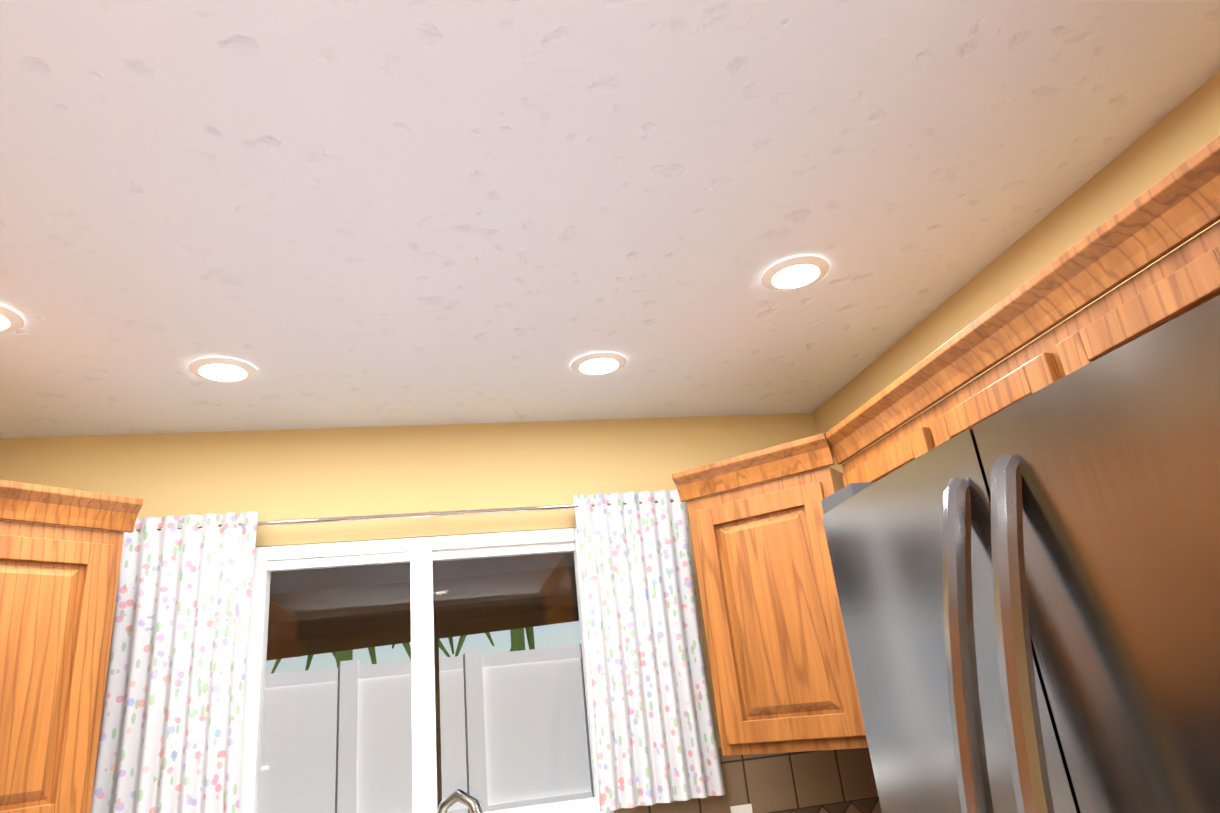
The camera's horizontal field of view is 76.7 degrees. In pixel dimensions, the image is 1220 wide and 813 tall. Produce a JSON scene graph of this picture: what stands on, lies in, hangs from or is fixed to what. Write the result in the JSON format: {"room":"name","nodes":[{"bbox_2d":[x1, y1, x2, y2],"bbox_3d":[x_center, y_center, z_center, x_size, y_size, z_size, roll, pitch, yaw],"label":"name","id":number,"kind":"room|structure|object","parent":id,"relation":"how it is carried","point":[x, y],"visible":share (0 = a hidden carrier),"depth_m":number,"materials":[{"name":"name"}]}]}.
{"room":"kitchen","nodes":[
{"label":"kitchen","id":0,"kind":"room"},
{"bbox_2d":[0,413,823,812],"bbox_3d":[-0.517,1.274,2.292,3.140,2.550,0.120,-2,-21,-12],"label":"wall","id":1,"kind":"structure","parent":0,"point":[302,473],"depth_m":2.59,"materials":[{"name":"yellow paint"}]},
{"bbox_2d":[0,480,142,812],"bbox_3d":[-1.509,0.620,1.846,0.345,0.815,0.496,-19,-24,30],"label":"upper cabinet","id":2,"kind":"object","parent":1,"relation":"attached to","point":[58,588],"visible":1,"depth_m":1.86,"materials":[{"name":"brown wood"}]},
{"bbox_2d":[115,499,693,531],"bbox_3d":[-0.599,0.359,2.529,1.830,0.021,0.082,-2,-21,-12],"label":"curtain rod","id":3,"kind":"object","parent":1,"relation":"attached to","point":[431,513],"visible":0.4,"depth_m":2.48,"materials":[{"name":"silver metal"}]},
{"bbox_2d":[90,511,257,812],"bbox_3d":[-1.239,0.776,2.183,0.402,0.955,0.033,-2,-21,-12],"label":"curtain","id":4,"kind":"object","parent":3,"relation":"hanging from","point":[170,735],"visible":0.88,"depth_m":2.19,"materials":[{"name":"fabric"}]},
{"bbox_2d":[573,490,725,810],"bbox_3d":[0.116,0.738,2.471,0.392,0.955,0.033,-2,-21,-12],"label":"curtain","id":5,"kind":"object","parent":3,"relation":"hanging from","point":[656,736],"visible":1,"depth_m":2.45,"materials":[{"name":"fabric"}]},
{"bbox_2d":[239,528,612,812],"bbox_3d":[-0.562,0.863,2.407,1.074,0.914,0.103,-2,-21,-12],"label":"window","id":6,"kind":"structure","parent":1,"relation":"in","point":[420,555],"depth_m":2.43,"materials":[{"name":"white plastic"}]},
{"bbox_2d":[614,747,881,812],"bbox_3d":[-0.481,1.340,2.200,2.866,0.483,0.010,-2,-21,-12],"label":"backsplash","id":7,"kind":"structure","parent":1,"relation":"attached to","point":[834,781],"depth_m":2.44,"materials":[{"name":"tile"}]},
{"bbox_2d":[730,804,752,812],"bbox_3d":[0.414,1.297,2.387,0.070,0.115,0.010,-2,-21,-12],"label":"light switch","id":8,"kind":"object","parent":7,"relation":"attached to","point":[746,808],"visible":1,"depth_m":2.40,"materials":[{"name":"white plastic"}]},
{"bbox_2d":[672,433,867,755],"bbox_3d":[0.533,0.562,2.281,0.496,0.815,0.345,-19,-24,30],"label":"upper cabinet","id":9,"kind":"object","parent":1,"relation":"attached to","point":[783,678],"visible":0.83,"depth_m":2.17,"materials":[{"name":"brown wood"}]},
{"bbox_2d":[0,0,1219,438],"bbox_3d":[-0.162,-0.926,0.332,3.140,0.100,5.430,-2,-21,-12],"label":"ceiling","id":10,"kind":"structure","parent":0,"point":[316,214],"depth_m":1.52,"materials":[{"name":"white paint"}]},
{"bbox_2d":[0,305,23,332],"bbox_3d":[-1.422,-0.200,1.733,0.170,0.009,0.170,-2,-21,-12],"label":"recessed light","id":11,"kind":"object","parent":10,"relation":"in","point":[11,320],"visible":0.94,"depth_m":1.76,"materials":[{"name":"white plastic"}]},
{"bbox_2d":[188,357,256,382],"bbox_3d":[-1.060,-0.096,2.115,0.170,0.009,0.170,-2,-21,-12],"label":"recessed light","id":12,"kind":"object","parent":10,"relation":"in","point":[222,369],"visible":0.96,"depth_m":2.10,"materials":[{"name":"white plastic"}]},
{"bbox_2d":[571,352,625,374],"bbox_3d":[-0.034,-0.124,2.333,0.170,0.009,0.170,-2,-21,-12],"label":"recessed light","id":13,"kind":"object","parent":10,"relation":"in","point":[600,363],"visible":0.92,"depth_m":2.32,"materials":[{"name":"white plastic"}]},
{"bbox_2d":[761,256,828,290],"bbox_3d":[0.465,-0.329,1.935,0.170,0.009,0.170,-2,-21,-12],"label":"recessed light","id":14,"kind":"object","parent":10,"relation":"in","point":[794,273],"visible":0.94,"depth_m":1.92,"materials":[{"name":"white plastic"}]},
{"bbox_2d":[812,70,1219,473],"bbox_3d":[1.448,0.266,0.182,0.120,2.550,5.190,-2,-21,-12],"label":"wall","id":15,"kind":"structure","parent":0,"point":[1188,127],"depth_m":1.79,"materials":[{"name":"yellow paint"}]},
{"bbox_2d":[825,387,904,486],"bbox_3d":[0.842,0.144,1.942,0.316,0.334,0.510,-2,-21,-12],"label":"upper cabinet","id":16,"kind":"object","parent":15,"relation":"attached to","point":[873,420],"depth_m":1.99,"materials":[{"name":"brown wood"}]},
{"bbox_2d":[887,307,1020,463],"bbox_3d":[0.913,0.004,1.591,0.316,0.334,0.543,-2,-21,-12],"label":"upper cabinet","id":17,"kind":"object","parent":15,"relation":"attached to","point":[977,347],"depth_m":1.65,"materials":[{"name":"brown wood"}]},
{"bbox_2d":[993,179,1212,399],"bbox_3d":[0.986,-0.142,1.227,0.316,0.334,0.542,-2,-21,-12],"label":"upper cabinet","id":18,"kind":"object","parent":15,"relation":"attached to","point":[1173,209],"depth_m":1.27,"materials":[{"name":"brown wood"}]},
{"bbox_2d":[1162,135,1219,297],"bbox_3d":[1.052,-0.271,0.901,0.316,0.334,0.456,-2,-21,-12],"label":"upper cabinet","id":19,"kind":"object","parent":15,"relation":"attached to","point":[1193,187],"depth_m":1.10,"materials":[{"name":"brown wood"}]},
{"bbox_3d":[0.105,1.541,-0.597,3.140,0.100,5.430,-2,-21,-12],"label":"floor","id":20,"kind":"structure","parent":0,"visible":0},
{"bbox_2d":[821,295,1219,812],"bbox_3d":[0.845,0.864,0.666,0.880,1.872,0.910,-2,-21,-12],"label":"refrigerator","id":21,"kind":"object","parent":20,"relation":"on","point":[1028,589],"visible":1,"depth_m":0.78,"materials":[{"name":"grey metal"}]},
{"bbox_3d":[-0.055,1.302,0.121,2.892,0.882,3.986,-2,-21,-12],"label":"base cabinet","id":22,"kind":"object","parent":20,"relation":"on","visible":0},
{"bbox_3d":[-0.102,0.867,0.286,2.894,0.072,3.987,-2,-21,-12],"label":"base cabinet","id":23,"kind":"object","parent":22,"relation":"on","visible":0},
{"bbox_2d":[437,789,482,812],"bbox_3d":[-0.467,1.307,2.097,0.436,0.469,0.199,-2,-21,-12],"label":"faucet","id":24,"kind":"object","parent":23,"relation":"on","point":[471,803],"visible":1,"depth_m":2.17,"materials":[{"name":"silver metal"}]},
{"label":"outside","id":25,"kind":"structure","parent":0,"visible":0},
{"bbox_3d":[-0.601,4.210,5.716,16.000,0.100,8.280,-2,-21,-12],"label":"ground","id":26,"kind":"structure","parent":25,"visible":0},
{"bbox_2d":[271,627,534,673],"bbox_3d":[-1.238,2.971,6.853,5.708,3.134,1.265,-2,-21,-12],"label":"foliage","id":27,"kind":"object","parent":26,"relation":"on","point":[517,640],"depth_m":6.98,"materials":[{"name":"green plant"}]},
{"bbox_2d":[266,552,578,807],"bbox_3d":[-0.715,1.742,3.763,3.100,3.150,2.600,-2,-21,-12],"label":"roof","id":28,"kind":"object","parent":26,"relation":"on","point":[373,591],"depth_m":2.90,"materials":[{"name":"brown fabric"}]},
{"bbox_2d":[258,644,593,812],"bbox_3d":[-0.560,2.812,5.338,12.000,2.230,0.102,-2,-21,-12],"label":"fence","id":29,"kind":"object","parent":26,"relation":"on","point":[388,753],"depth_m":5.39,"materials":[{"name":"white plastic"}]}
]}

